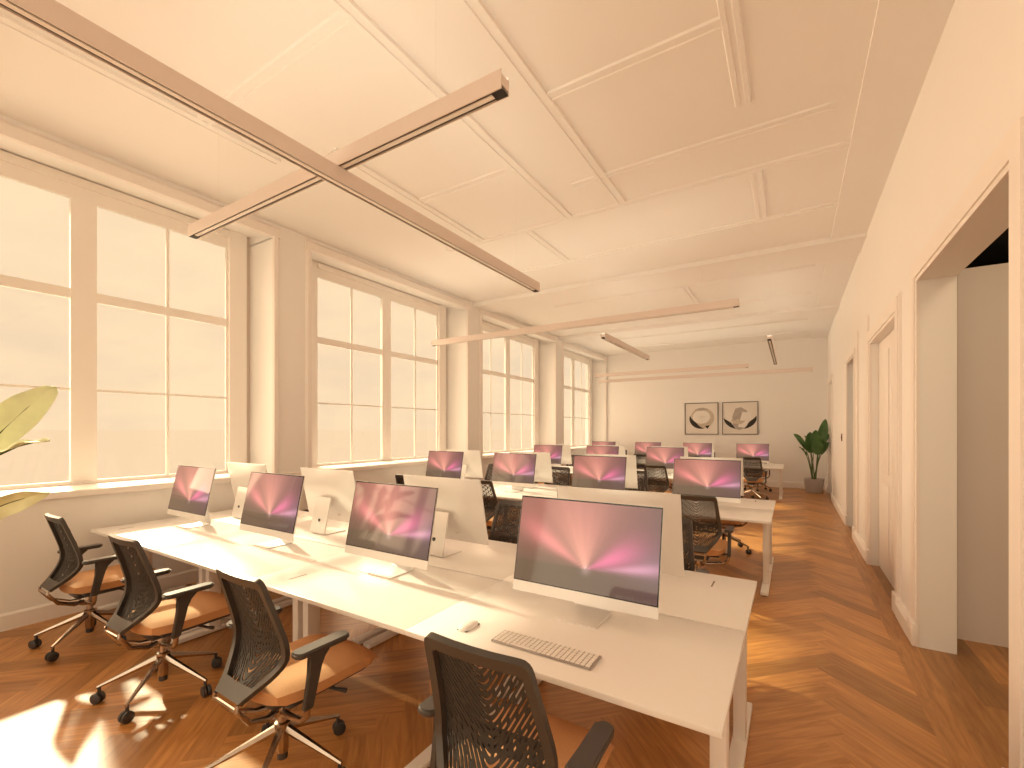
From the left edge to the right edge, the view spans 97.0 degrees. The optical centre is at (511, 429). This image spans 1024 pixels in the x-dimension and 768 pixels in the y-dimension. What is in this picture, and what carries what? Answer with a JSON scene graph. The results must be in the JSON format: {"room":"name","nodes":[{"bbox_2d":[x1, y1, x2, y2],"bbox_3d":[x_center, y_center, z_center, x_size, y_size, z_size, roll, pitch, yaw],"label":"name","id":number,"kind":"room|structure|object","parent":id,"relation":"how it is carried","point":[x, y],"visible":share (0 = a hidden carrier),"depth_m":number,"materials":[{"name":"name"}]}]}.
{"room":"open-plan office","nodes":[
{"label":"open-plan office","id":0,"kind":"room"},
{"bbox_2d":[0,114,605,613],"bbox_3d":[-2.507,-0.590,6.783,0.700,4.380,20.900,0,0,32],"label":"wall","id":1,"kind":"structure","parent":0,"point":[29,548],"depth_m":5.59,"materials":[{"name":"paint"}]},
{"bbox_2d":[0,150,249,496],"bbox_3d":[-3.988,-0.927,4.198,0.590,3.015,3.325,0,0,32],"label":"window","id":2,"kind":"structure","parent":1,"relation":"in","point":[84,196],"depth_m":4.45,"materials":[{"name":"paint"}]},
{"bbox_2d":[0,119,280,472],"bbox_3d":[-3.760,-0.975,4.054,0.040,3.000,3.490,0,0,32],"label":"trim","id":3,"kind":"structure","parent":1,"relation":"attached to","point":[10,131],"depth_m":4.61,"materials":[{"name":"wood"}]},
{"bbox_2d":[0,484,571,631],"bbox_3d":[-2.253,1.532,6.508,0.020,0.135,20.700,0,0,32],"label":"baseboard","id":4,"kind":"structure","parent":1,"relation":"attached to","point":[23,617],"depth_m":3.89,"materials":[{"name":"wood"}]},
{"bbox_2d":[42,447,586,499],"bbox_3d":[-2.240,0.557,6.501,0.050,0.056,20.700,0,0,32],"label":"trim","id":5,"kind":"structure","parent":1,"relation":"attached to","point":[58,495],"depth_m":4.40,"materials":[{"name":"wood"}]},
{"bbox_2d":[312,260,445,468],"bbox_3d":[-1.968,-0.927,7.464,0.590,3.015,3.325,0,0,32],"label":"window","id":6,"kind":"structure","parent":1,"relation":"in","point":[387,295],"depth_m":7.58,"materials":[{"name":"paint"}]},
{"bbox_2d":[305,239,470,467],"bbox_3d":[-1.740,-0.975,7.320,0.040,3.000,3.490,0,0,32],"label":"trim","id":7,"kind":"structure","parent":1,"relation":"attached to","point":[310,246],"depth_m":6.13,"materials":[{"name":"wood"}]},
{"bbox_2d":[483,321,538,455],"bbox_3d":[0.047,-0.927,10.721,0.590,3.015,3.325,0,0,32],"label":"window","id":8,"kind":"structure","parent":1,"relation":"in","point":[488,327],"depth_m":11.05,"materials":[{"name":"paint"}]},
{"bbox_2d":[479,308,556,455],"bbox_3d":[0.275,-0.975,10.577,0.040,3.000,3.490,0,0,32],"label":"trim","id":9,"kind":"structure","parent":1,"relation":"attached to","point":[482,312],"depth_m":9.19,"materials":[{"name":"wood"}]},
{"bbox_2d":[564,349,591,448],"bbox_3d":[2.061,-0.927,13.978,0.590,3.015,3.325,0,0,32],"label":"window","id":10,"kind":"structure","parent":1,"relation":"in","point":[574,357],"depth_m":14.54,"materials":[{"name":"paint"}]},
{"bbox_2d":[562,341,606,443],"bbox_3d":[2.289,-0.975,13.834,0.040,3.000,3.490,0,0,32],"label":"trim","id":11,"kind":"structure","parent":1,"relation":"attached to","point":[570,345],"depth_m":13.27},
{"bbox_2d":[0,0,954,355],"bbox_3d":[0.141,-2.630,5.028,7.150,0.300,21.100,0,0,32],"label":"ceiling","id":12,"kind":"structure","parent":0,"point":[873,58],"depth_m":3.70,"materials":[{"name":"paint"}]},
{"bbox_2d":[0,12,280,164],"bbox_3d":[-4.421,-2.502,0.647,0.114,0.016,8.450,0,0,32],"label":"trim","id":13,"kind":"structure","parent":12,"relation":"attached to","point":[9,23],"depth_m":3.25,"materials":[{"name":"paint"}]},
{"bbox_2d":[188,168,323,238],"bbox_3d":[-1.767,-1.502,3.068,1.640,0.141,0.064,0,0,32],"label":"linear pendant light","id":14,"kind":"object","parent":12,"relation":"hanging from","point":[300,180],"depth_m":3.01,"materials":[{"name":"metal"}]},
{"bbox_2d":[0,0,539,291],"bbox_3d":[-1.150,-1.954,2.322,0.064,1.111,5.340,0,0,32],"label":"linear pendant light","id":15,"kind":"object","parent":12,"relation":"hanging from","point":[52,17],"visible":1,"depth_m":2.02,"materials":[{"name":"metal"}]},
{"bbox_2d":[195,10,353,126],"bbox_3d":[-1.765,-2.503,3.220,1.810,0.014,0.114,0,0,32],"label":"trim","id":16,"kind":"structure","parent":12,"relation":"attached to","point":[336,23],"depth_m":3.05,"materials":[{"name":"paint"}]},
{"bbox_2d":[329,148,483,241],"bbox_3d":[-1.012,-2.502,5.018,0.114,0.016,2.270,0,0,32],"label":"trim","id":17,"kind":"structure","parent":12,"relation":"attached to","point":[362,168],"depth_m":4.90,"materials":[{"name":"paint"}]},
{"bbox_2d":[325,68,508,170],"bbox_3d":[-0.526,-1.503,2.301,1.242,0.142,0.064,0,0,32],"label":"linear pendant light","id":18,"kind":"object","parent":12,"relation":"hanging from","point":[476,95],"depth_m":2.21,"materials":[{"name":"metal"}]},
{"bbox_2d":[328,0,571,218],"bbox_3d":[-2.202,-2.502,0.698,0.114,0.016,10.870,0,0,32],"label":"trim","id":19,"kind":"structure","parent":12,"relation":"attached to","point":[350,9],"depth_m":3.24,"materials":[{"name":"paint"}]},
{"bbox_2d":[419,166,513,203],"bbox_3d":[-0.495,-2.503,4.656,1.160,0.014,0.114,0,0,32],"label":"trim","id":20,"kind":"structure","parent":12,"relation":"attached to","point":[505,171],"depth_m":4.62,"materials":[{"name":"paint"}]},
{"bbox_2d":[458,0,625,203],"bbox_3d":[-1.658,-2.502,0.361,0.114,0.016,10.870,0,0,32],"label":"trim","id":21,"kind":"structure","parent":12,"relation":"attached to","point":[476,9],"depth_m":3.28,"materials":[{"name":"paint"}]},
{"bbox_2d":[524,231,568,261],"bbox_3d":[0.496,-2.502,6.201,0.114,0.016,1.130,0,0,32],"label":"trim","id":22,"kind":"structure","parent":12,"relation":"attached to","point":[532,235],"depth_m":6.14,"materials":[{"name":"paint"}]},
{"bbox_2d":[431,298,738,345],"bbox_3d":[0.623,-1.954,6.340,4.590,1.111,0.064,0,0,32],"label":"linear pendant light","id":23,"kind":"object","parent":12,"relation":"hanging from","point":[732,303],"visible":1,"depth_m":5.97,"materials":[{"name":"metal"}]},
{"bbox_2d":[601,333,648,359],"bbox_3d":[2.051,-1.954,7.973,0.064,1.111,2.520,0,0,32],"label":"linear pendant light","id":24,"kind":"object","parent":12,"relation":"hanging from","point":[606,337],"visible":1,"depth_m":7.68,"materials":[{"name":"metal"}]},
{"bbox_2d":[605,339,645,358],"bbox_3d":[2.051,-1.405,7.973,0.024,0.006,2.400,0,0,32],"label":"diffuser","id":25,"kind":"object","parent":24,"relation":"attached to","point":[612,341],"depth_m":7.82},
{"bbox_2d":[547,16,721,101],"bbox_3d":[0.784,-2.503,3.102,1.190,0.014,0.114,0,0,32],"label":"trim","id":26,"kind":"structure","parent":12,"relation":"attached to","point":[708,28],"depth_m":3.04,"materials":[{"name":"paint"}]},
{"bbox_2d":[445,139,850,252],"bbox_3d":[1.027,-2.503,5.150,4.530,0.014,0.114,0,0,32],"label":"trim","id":27,"kind":"structure","parent":12,"relation":"attached to","point":[845,144],"depth_m":4.68,"materials":[{"name":"paint"}]},
{"bbox_2d":[495,201,837,277],"bbox_3d":[1.674,-2.503,6.196,4.530,0.014,0.114,0,0,32],"label":"trim","id":28,"kind":"structure","parent":12,"relation":"attached to","point":[831,204],"depth_m":5.81,"materials":[{"name":"paint"}]},
{"bbox_2d":[473,233,866,312],"bbox_3d":[2.013,-2.475,7.580,6.150,0.070,0.650,0,0,32],"label":"trim","id":29,"kind":"structure","parent":12,"relation":"attached to","point":[823,248],"depth_m":6.99,"materials":[{"name":"paint"}]},
{"bbox_2d":[595,363,748,376],"bbox_3d":[3.751,-1.954,11.084,3.620,1.111,0.064,0,0,32],"label":"linear pendant light","id":30,"kind":"object","parent":12,"relation":"hanging from","point":[733,366],"visible":0.99,"depth_m":10.93,"materials":[{"name":"metal"}]},
{"bbox_2d":[554,264,814,307],"bbox_3d":[2.750,-2.503,8.058,4.400,0.014,0.114,0,0,32],"label":"trim","id":31,"kind":"structure","parent":12,"relation":"attached to","point":[813,265],"depth_m":7.80,"materials":[{"name":"paint"}]},
{"bbox_2d":[558,304,839,342],"bbox_3d":[4.022,-2.475,10.828,6.150,0.070,0.650,0,0,32],"label":"trim","id":32,"kind":"structure","parent":12,"relation":"attached to","point":[809,311],"depth_m":10.37,"materials":[{"name":"paint"}]},
{"bbox_2d":[572,100,834,187],"bbox_3d":[1.562,-2.503,4.066,2.180,0.014,0.114,0,0,32],"label":"trim","id":33,"kind":"structure","parent":12,"relation":"attached to","point":[826,107],"depth_m":3.92,"materials":[{"name":"paint"}]},
{"bbox_2d":[598,367,812,382],"bbox_3d":[4.854,-1.954,12.107,5.320,1.111,0.064,0,0,32],"label":"linear pendant light","id":34,"kind":"object","parent":12,"relation":"hanging from","point":[805,368],"visible":1,"depth_m":11.85,"materials":[{"name":"metal"}]},
{"bbox_2d":[619,318,807,339],"bbox_3d":[4.802,-2.503,11.375,4.400,0.014,0.114,0,0,32],"label":"trim","id":35,"kind":"structure","parent":12,"relation":"attached to","point":[806,318],"depth_m":11.16,"materials":[{"name":"paint"}]},
{"bbox_2d":[634,330,805,347],"bbox_3d":[5.538,-2.503,12.566,4.400,0.014,0.114,0,0,32],"label":"trim","id":36,"kind":"structure","parent":12,"relation":"attached to","point":[801,330],"depth_m":12.37,"materials":[{"name":"paint"}]},
{"bbox_2d":[716,0,750,107],"bbox_3d":[-0.825,-2.502,-0.725,0.114,0.016,9.900,0,0,32],"label":"trim","id":37,"kind":"structure","parent":12,"relation":"attached to","point":[729,12],"depth_m":2.97,"materials":[{"name":"paint"}]},
{"bbox_2d":[749,171,767,219],"bbox_3d":[2.656,-2.502,4.865,0.114,0.016,1.130,0,0,32],"label":"trim","id":38,"kind":"structure","parent":12,"relation":"attached to","point":[756,179],"depth_m":4.79,"materials":[{"name":"paint"}]},
{"bbox_2d":[0,480,1008,767],"bbox_3d":[1.553,1.600,4.155,9.070,0.001,20.700,0,0,32],"label":"floor","id":39,"kind":"structure","parent":0,"point":[835,679],"depth_m":2.72,"materials":[{"name":"brown wood"}]},
{"bbox_2d":[0,385,57,519],"bbox_3d":[-3.282,0.500,2.520,1.157,2.200,0.981,0,0,-36],"label":"potted plant","id":40,"kind":"object","parent":39,"relation":"on","point":[20,412],"visible":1,"depth_m":2.93,"materials":[{"name":"green plant"}]},
{"bbox_2d":[28,513,156,661],"bbox_3d":[-3.185,1.107,3.504,0.673,0.984,0.709,0,0,32],"label":"chair","id":41,"kind":"object","parent":39,"relation":"on","point":[85,586],"visible":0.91,"depth_m":3.32,"materials":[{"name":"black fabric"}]},
{"bbox_2d":[89,533,230,723],"bbox_3d":[-2.116,1.107,2.843,0.672,0.984,0.709,0,0,30],"label":"chair","id":42,"kind":"object","parent":39,"relation":"on","point":[141,610],"visible":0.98,"depth_m":2.68,"materials":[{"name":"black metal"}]},
{"bbox_2d":[90,517,248,638],"bbox_3d":[-2.959,1.235,3.957,1.264,0.731,0.757,0,0,32],"label":"office desk","id":43,"kind":"object","parent":39,"relation":"on","point":[155,534],"visible":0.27,"depth_m":3.88,"materials":[{"name":"white laminate"}]},
{"bbox_2d":[167,465,216,528],"bbox_3d":[-2.887,0.601,4.106,0.704,0.538,0.207,0,0,32],"label":"desktop computer","id":44,"kind":"object","parent":43,"relation":"on","point":[192,487],"visible":1,"depth_m":4.07,"materials":[{"name":"silver metal"}]},
{"bbox_2d":[153,532,345,643],"bbox_3d":[-1.883,1.235,3.291,1.264,0.731,0.757,0,0,32],"label":"office desk","id":45,"kind":"object","parent":39,"relation":"on","point":[237,553],"visible":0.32,"depth_m":3.21,"materials":[{"name":"white laminate"}]},
{"bbox_2d":[239,471,304,548],"bbox_3d":[-1.811,0.601,3.441,0.704,0.538,0.207,0,0,32],"label":"desktop computer","id":46,"kind":"object","parent":45,"relation":"on","point":[272,500],"visible":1,"depth_m":3.40,"materials":[{"name":"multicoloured glass"}]},
{"bbox_2d":[196,509,312,603],"bbox_3d":[-2.552,1.235,4.614,1.264,0.731,0.757,0,0,32],"label":"office desk","id":47,"kind":"object","parent":39,"relation":"on","point":[225,516],"visible":0.09,"depth_m":4.45,"materials":[{"name":"white laminate"}]},
{"bbox_2d":[226,462,266,518],"bbox_3d":[-2.647,0.601,4.532,0.704,0.538,0.207,0,0,32],"label":"desktop computer","id":48,"kind":"object","parent":47,"relation":"on","point":[239,473],"visible":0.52,"depth_m":4.50,"materials":[{"name":"silver metal"}]},
{"bbox_2d":[204,566,378,767],"bbox_3d":[-1.044,1.107,2.180,0.672,0.984,0.709,0,0,33],"label":"chair","id":49,"kind":"object","parent":39,"relation":"on","point":[280,679],"visible":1,"depth_m":2.02,"materials":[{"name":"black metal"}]},
{"bbox_2d":[274,519,387,644],"bbox_3d":[-1.476,1.235,3.949,1.264,0.731,0.757,0,0,32],"label":"office desk","id":50,"kind":"object","parent":39,"relation":"on","point":[302,529],"visible":0.17,"depth_m":3.73,"materials":[{"name":"white laminate"}]},
{"bbox_2d":[300,467,355,534],"bbox_3d":[-1.571,0.601,3.866,0.704,0.538,0.207,0,0,32],"label":"desktop computer","id":51,"kind":"object","parent":50,"relation":"on","point":[329,493],"visible":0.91,"depth_m":3.81,"materials":[{"name":"silver metal"}]},
{"bbox_2d":[255,553,498,767],"bbox_3d":[-0.807,1.235,2.626,1.264,0.731,0.757,0,0,32],"label":"office desk","id":52,"kind":"object","parent":39,"relation":"on","point":[342,584],"visible":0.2,"depth_m":2.50,"materials":[{"name":"white laminate"}]},
{"bbox_2d":[344,481,438,578],"bbox_3d":[-0.735,0.601,2.775,0.704,0.538,0.207,0,0,32],"label":"desktop computer","id":53,"kind":"object","parent":52,"relation":"on","point":[394,523],"visible":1,"depth_m":2.73,"materials":[{"name":"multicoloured glass"}]},
{"bbox_2d":[363,539,518,697],"bbox_3d":[-0.400,1.235,3.283,1.264,0.731,0.757,0,0,32],"label":"office desk","id":54,"kind":"object","parent":39,"relation":"on","point":[495,560],"visible":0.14,"depth_m":3.06,"materials":[{"name":"white laminate"}]},
{"bbox_2d":[403,475,488,557],"bbox_3d":[-0.495,0.601,3.201,0.704,0.538,0.207,0,0,32],"label":"desktop computer","id":55,"kind":"object","parent":54,"relation":"on","point":[460,513],"visible":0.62,"depth_m":3.11,"materials":[{"name":"silver metal"}]},
{"bbox_2d":[471,479,516,539],"bbox_3d":[-0.275,1.107,5.819,0.672,0.984,0.709,0,0,30],"label":"chair","id":56,"kind":"object","parent":39,"relation":"on","point":[489,516],"visible":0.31,"depth_m":5.59,"materials":[{"name":"black plastic"}]},
{"bbox_2d":[489,500,521,543],"bbox_3d":[-0.106,1.107,3.693,0.672,0.984,0.709,0,0,34],"label":"chair","id":57,"kind":"object","parent":39,"relation":"on","point":[516,504],"visible":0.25,"depth_m":3.90,"materials":[{"name":"black plastic"}]},
{"bbox_2d":[418,632,614,767],"bbox_3d":[0.025,1.107,1.519,0.673,0.984,0.709,0,0,31],"label":"chair","id":58,"kind":"object","parent":39,"relation":"on","point":[510,737],"visible":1,"depth_m":1.36,"materials":[{"name":"black plastic"}]},
{"bbox_2d":[482,487,556,500],"bbox_3d":[-0.042,1.235,6.268,1.264,0.731,0.757,0,0,32],"label":"office desk","id":59,"kind":"object","parent":39,"relation":"on","point":[500,492],"visible":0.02,"depth_m":6.11,"materials":[{"name":"white laminate"}]},
{"bbox_2d":[491,453,536,492],"bbox_3d":[0.030,0.601,6.417,0.704,0.538,0.207,0,0,32],"label":"desktop computer","id":60,"kind":"object","parent":59,"relation":"on","point":[516,470],"visible":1,"depth_m":6.39,"materials":[{"name":"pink glass"}]},
{"bbox_2d":[494,483,562,530],"bbox_3d":[0.365,1.235,6.925,1.264,0.731,0.757,0,0,32],"label":"office desk","id":61,"kind":"object","parent":39,"relation":"on","point":[540,487],"visible":0.16,"depth_m":6.85,"materials":[{"name":"white laminate"}]},
{"bbox_2d":[509,451,552,488],"bbox_3d":[0.270,0.601,6.843,0.704,0.538,0.207,0,0,32],"label":"desktop computer","id":62,"kind":"object","parent":61,"relation":"on","point":[543,470],"visible":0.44,"depth_m":6.73,"materials":[{"name":"white plastic"}]},
{"bbox_2d":[515,469,572,500],"bbox_3d":[0.724,1.235,9.910,1.264,0.731,0.757,0,0,32],"label":"office desk","id":63,"kind":"object","parent":39,"relation":"on","point":[555,469],"visible":0.04,"depth_m":9.60,"materials":[{"name":"white laminate"}]},
{"bbox_2d":[534,445,562,466],"bbox_3d":[0.795,0.601,10.059,0.704,0.538,0.207,0,0,32],"label":"desktop computer","id":64,"kind":"object","parent":63,"relation":"on","point":[555,451],"visible":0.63,"depth_m":9.96,"materials":[{"name":"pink glass"}]},
{"bbox_2d":[546,466,569,485],"bbox_3d":[0.669,1.107,7.329,0.673,0.984,0.709,0,0,30],"label":"chair","id":65,"kind":"object","parent":39,"relation":"on","point":[560,470],"visible":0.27,"depth_m":7.49,"materials":[{"name":"black plastic"}]},
{"bbox_2d":[405,581,744,767],"bbox_3d":[0.269,1.235,1.960,1.264,0.731,0.757,0,0,32],"label":"office desk","id":66,"kind":"object","parent":39,"relation":"on","point":[678,671],"visible":0.64,"depth_m":1.79,"materials":[{"name":"white laminate"}]},
{"bbox_2d":[491,630,601,669],"bbox_3d":[0.128,0.864,1.794,0.436,0.010,0.112,0,0,32],"label":"keyboard","id":67,"kind":"object","parent":66,"relation":"on","point":[558,652],"visible":1,"depth_m":1.77,"materials":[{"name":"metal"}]},
{"bbox_2d":[513,495,663,629],"bbox_3d":[0.341,0.601,2.110,0.704,0.538,0.207,0,0,32],"label":"desktop computer","id":68,"kind":"object","parent":66,"relation":"on","point":[602,558],"visible":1,"depth_m":2.06,"materials":[{"name":"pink glass"}]},
{"bbox_2d":[502,570,756,767],"bbox_3d":[0.675,1.235,2.618,1.264,0.731,0.757,0,0,32],"label":"office desk","id":69,"kind":"object","parent":39,"relation":"on","point":[710,599],"visible":0.46,"depth_m":2.28,"materials":[{"name":"white laminate"}]},
{"bbox_2d":[557,486,683,576],"bbox_3d":[0.580,0.601,2.535,0.704,0.538,0.207,0,0,32],"label":"desktop computer","id":70,"kind":"object","parent":69,"relation":"on","point":[672,560],"visible":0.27,"depth_m":2.41,"materials":[{"name":"white plastic"}]},
{"bbox_2d":[625,470,647,490],"bbox_3d":[1.735,1.107,6.670,0.672,0.984,0.709,0,0,34],"label":"chair","id":71,"kind":"object","parent":39,"relation":"on","point":[645,479],"visible":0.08,"depth_m":6.78,"materials":[{"name":"black plastic"}]},
{"bbox_2d":[642,465,672,492],"bbox_3d":[2.638,1.107,8.133,0.672,0.984,0.709,0,0,33],"label":"chair","id":72,"kind":"object","parent":39,"relation":"on","point":[660,468],"visible":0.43,"depth_m":7.94,"materials":[{"name":"black plastic"}]},
{"bbox_2d":[634,474,696,518],"bbox_3d":[2.875,1.235,8.579,1.264,0.731,0.757,0,0,32],"label":"office desk","id":73,"kind":"object","parent":39,"relation":"on","point":[670,477],"visible":0.02,"depth_m":8.47,"materials":[{"name":"white laminate"}]},
{"bbox_2d":[646,447,683,475],"bbox_3d":[2.947,0.601,8.728,0.704,0.538,0.207,0,0,32],"label":"desktop computer","id":74,"kind":"object","parent":73,"relation":"on","point":[664,456],"visible":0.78,"depth_m":8.72,"materials":[{"name":"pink glass"}]},
{"bbox_2d":[682,517,708,573],"bbox_3d":[0.967,1.107,3.030,0.673,0.984,0.709,0,0,31],"label":"chair","id":75,"kind":"object","parent":39,"relation":"on","point":[686,521],"visible":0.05,"depth_m":3.11,"materials":[{"name":"black plastic"}]},
{"bbox_2d":[681,494,734,571],"bbox_3d":[1.866,1.107,4.495,0.673,0.984,0.709,0,0,31],"label":"chair","id":76,"kind":"object","parent":39,"relation":"on","point":[705,547],"visible":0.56,"depth_m":4.28,"materials":[{"name":"black plastic"}]},
{"bbox_2d":[669,493,775,573],"bbox_3d":[2.517,1.235,5.594,1.264,0.731,0.757,0,0,32],"label":"office desk","id":77,"kind":"object","parent":39,"relation":"on","point":[745,503],"visible":0.41,"depth_m":5.25,"materials":[{"name":"white laminate"}]},
{"bbox_2d":[680,456,743,502],"bbox_3d":[2.421,0.601,5.512,0.704,0.538,0.207,0,0,32],"label":"desktop computer","id":78,"kind":"object","parent":77,"relation":"on","point":[708,458],"visible":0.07,"depth_m":5.38,"materials":[{"name":"white plastic"}]},
{"bbox_2d":[702,496,751,553],"bbox_3d":[2.808,1.107,6.006,0.673,0.984,0.709,0,0,31],"label":"chair","id":79,"kind":"object","parent":39,"relation":"on","point":[725,523],"visible":0.22,"depth_m":5.89,"materials":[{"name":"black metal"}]},
{"bbox_2d":[681,503,773,595],"bbox_3d":[2.110,1.235,4.937,1.264,0.731,0.757,0,0,32],"label":"office desk","id":80,"kind":"object","parent":39,"relation":"on","point":[752,515],"visible":0.49,"depth_m":4.60,"materials":[{"name":"white laminate"}]},
{"bbox_2d":[672,458,740,509],"bbox_3d":[2.182,0.601,5.086,0.704,0.538,0.207,0,0,32],"label":"desktop computer","id":81,"kind":"object","parent":80,"relation":"on","point":[720,479],"visible":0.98,"depth_m":5.05,"materials":[{"name":"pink glass"}]},
{"bbox_2d":[742,457,768,499],"bbox_3d":[5.548,1.107,10.449,0.673,0.984,0.709,0,0,31],"label":"chair","id":82,"kind":"object","parent":39,"relation":"on","point":[753,480],"visible":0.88,"depth_m":10.27,"materials":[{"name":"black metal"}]},
{"bbox_2d":[743,465,783,499],"bbox_3d":[5.792,1.235,10.890,1.264,0.731,0.757,0,0,32],"label":"office desk","id":83,"kind":"object","parent":39,"relation":"on","point":[780,468],"visible":0.49,"depth_m":10.55,"materials":[{"name":"white laminate"}]},
{"bbox_2d":[736,443,768,463],"bbox_3d":[5.864,0.601,11.040,0.704,0.538,0.207,0,0,32],"label":"desktop computer","id":84,"kind":"object","parent":83,"relation":"on","point":[742,449],"visible":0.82,"depth_m":11.01,"materials":[{"name":"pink glass"}]},
{"bbox_2d":[794,419,828,492],"bbox_3d":[7.694,0.660,11.586,0.473,1.880,0.717,0,0,-35],"label":"potted plant","id":85,"kind":"object","parent":39,"relation":"on","point":[815,442],"visible":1,"depth_m":11.42,"materials":[{"name":"green plant"}]},
{"bbox_3d":[-0.711,1.235,7.591,1.264,0.731,0.757,0,0,32],"label":"office desk","id":86,"kind":"object","parent":39,"relation":"on","visible":0},
{"bbox_2d":[446,450,482,478],"bbox_3d":[-0.806,0.601,7.508,0.704,0.538,0.207,0,0,32],"label":"desktop computer","id":87,"kind":"object","parent":86,"relation":"on","point":[471,466],"visible":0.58,"depth_m":7.41,"materials":[{"name":"white plastic"}]},
{"bbox_3d":[1.441,1.235,6.260,1.264,0.731,0.757,0,0,32],"label":"office desk","id":88,"kind":"object","parent":39,"relation":"on","visible":0},
{"bbox_2d":[586,454,637,488],"bbox_3d":[1.346,0.601,6.177,0.704,0.538,0.207,0,0,32],"label":"desktop computer","id":89,"kind":"object","parent":88,"relation":"on","point":[631,468],"visible":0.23,"depth_m":6.04,"materials":[{"name":"white plastic"}]},
{"bbox_3d":[3.640,1.235,12.221,1.264,0.731,0.757,0,0,32],"label":"office desk","id":90,"kind":"object","parent":39,"relation":"on","visible":0},
{"bbox_2d":[635,442,660,460],"bbox_3d":[3.712,0.601,12.370,0.704,0.538,0.207,0,0,32],"label":"desktop computer","id":91,"kind":"object","parent":90,"relation":"on","point":[640,447],"visible":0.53,"depth_m":12.42,"materials":[{"name":"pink glass"}]},
{"bbox_3d":[1.034,1.235,5.602,1.264,0.731,0.757,0,0,32],"label":"office desk","id":92,"kind":"object","parent":39,"relation":"on","visible":0},
{"bbox_2d":[572,455,626,489],"bbox_3d":[1.106,0.601,5.752,0.704,0.538,0.207,0,0,32],"label":"desktop computer","id":93,"kind":"object","parent":92,"relation":"on","point":[599,472],"visible":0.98,"depth_m":5.72,"materials":[{"name":"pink glass"}]},
{"bbox_3d":[1.799,1.235,9.244,1.264,0.731,0.757,0,0,32],"label":"office desk","id":94,"kind":"object","parent":39,"relation":"on","visible":0},
{"bbox_2d":[586,446,618,454],"bbox_3d":[1.871,0.601,9.394,0.704,0.538,0.207,0,0,32],"label":"desktop computer","id":95,"kind":"object","parent":94,"relation":"on","point":[614,450],"visible":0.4,"depth_m":9.38,"materials":[{"name":"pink glass"}]},
{"bbox_3d":[4.716,1.235,11.556,1.264,0.731,0.757,0,0,32],"label":"office desk","id":96,"kind":"object","parent":39,"relation":"on","visible":0},
{"bbox_2d":[683,443,711,456],"bbox_3d":[4.788,0.601,11.705,0.704,0.538,0.207,0,0,32],"label":"desktop computer","id":97,"kind":"object","parent":96,"relation":"on","point":[694,449],"visible":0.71,"depth_m":11.65,"materials":[{"name":"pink glass"}]},
{"bbox_3d":[-1.118,1.235,6.933,1.264,0.731,0.757,0,0,32],"label":"office desk","id":98,"kind":"object","parent":39,"relation":"on","visible":0},
{"bbox_2d":[426,451,463,478],"bbox_3d":[-1.046,0.601,7.083,0.704,0.538,0.207,0,0,32],"label":"desktop computer","id":99,"kind":"object","parent":98,"relation":"on","point":[445,464],"visible":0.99,"depth_m":7.05,"materials":[{"name":"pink glass"}]},
{"bbox_2d":[585,337,826,483],"bbox_3d":[6.765,-0.590,13.218,9.800,4.380,0.200,0,0,32],"label":"wall","id":100,"kind":"structure","parent":0,"point":[789,403],"depth_m":13.28,"materials":[{"name":"paint"}]},
{"bbox_2d":[685,402,717,434],"bbox_3d":[5.736,-0.343,13.717,0.945,0.955,0.030,0,0,32],"label":"framed print","id":101,"kind":"object","parent":100,"relation":"attached to","point":[700,418],"visible":1,"depth_m":13.71,"materials":[{"name":"black"}]},
{"bbox_2d":[722,401,757,434],"bbox_3d":[6.629,-0.345,13.165,0.935,0.950,0.030,0,0,32],"label":"framed print","id":102,"kind":"object","parent":100,"relation":"attached to","point":[737,417],"visible":1,"depth_m":13.16,"materials":[{"name":"black"}]},
{"bbox_2d":[670,480,826,489],"bbox_3d":[5.793,1.515,13.690,6.150,0.170,0.020,0,0,32],"label":"baseboard","id":103,"kind":"structure","parent":100,"relation":"attached to","point":[800,485],"depth_m":12.54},
{"bbox_2d":[827,0,1023,654],"bbox_3d":[3.054,-0.590,3.226,0.200,4.380,20.700,0,0,32],"label":"wall","id":104,"kind":"structure","parent":0,"point":[971,94],"depth_m":3.26,"materials":[{"name":"paint"}]},
{"bbox_2d":[827,374,832,494],"bbox_3d":[7.717,0.160,10.895,0.155,2.880,1.530,0,0,32],"label":"door frame","id":105,"kind":"structure","parent":104,"relation":"in","point":[830,379],"depth_m":10.51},
{"bbox_2d":[844,346,854,538],"bbox_3d":[5.330,0.185,7.139,0.046,2.830,1.270,0,0,32],"label":"door frame","id":106,"kind":"structure","parent":104,"relation":"in","point":[851,355],"depth_m":6.96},
{"bbox_2d":[855,315,868,546],"bbox_3d":[4.675,0.030,6.056,0.020,2.860,1.280,0,0,32],"label":"trim","id":107,"kind":"structure","parent":104,"relation":"attached to","point":[867,317],"depth_m":6.38,"materials":[{"name":"wood"}]},
{"bbox_2d":[825,485,909,635],"bbox_3d":[2.949,1.530,3.291,0.045,0.140,20.700,0,0,32],"label":"baseboard","id":108,"kind":"structure","parent":104,"relation":"attached to","point":[901,612],"depth_m":5.68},
{"bbox_2d":[865,291,901,613],"bbox_3d":[3.869,0.205,4.673,0.155,2.790,1.940,0,0,32],"label":"door","id":109,"kind":"structure","parent":104,"relation":"in","point":[890,347],"depth_m":4.75,"materials":[{"name":"wood"}]},
{"bbox_2d":[907,109,1023,767],"bbox_3d":[2.540,0.165,2.627,0.046,2.870,2.040,0,0,32],"label":"door frame","id":110,"kind":"structure","parent":104,"relation":"in","point":[1007,159],"depth_m":1.89,"materials":[{"name":"wood"}]},
{"bbox_2d":[957,263,1008,647],"bbox_3d":[4.520,0.185,2.860,2.520,2.830,0.120,0,0,32],"label":"wall partition","id":111,"kind":"structure","parent":0,"point":[982,291],"depth_m":3.39,"materials":[{"name":"paint"}]},
{"bbox_2d":[965,227,1008,268],"bbox_3d":[4.287,-2.750,2.463,2.700,0.100,20.700,0,0,32],"label":"ceiling","id":112,"kind":"structure","parent":0,"point":[997,252],"depth_m":6.96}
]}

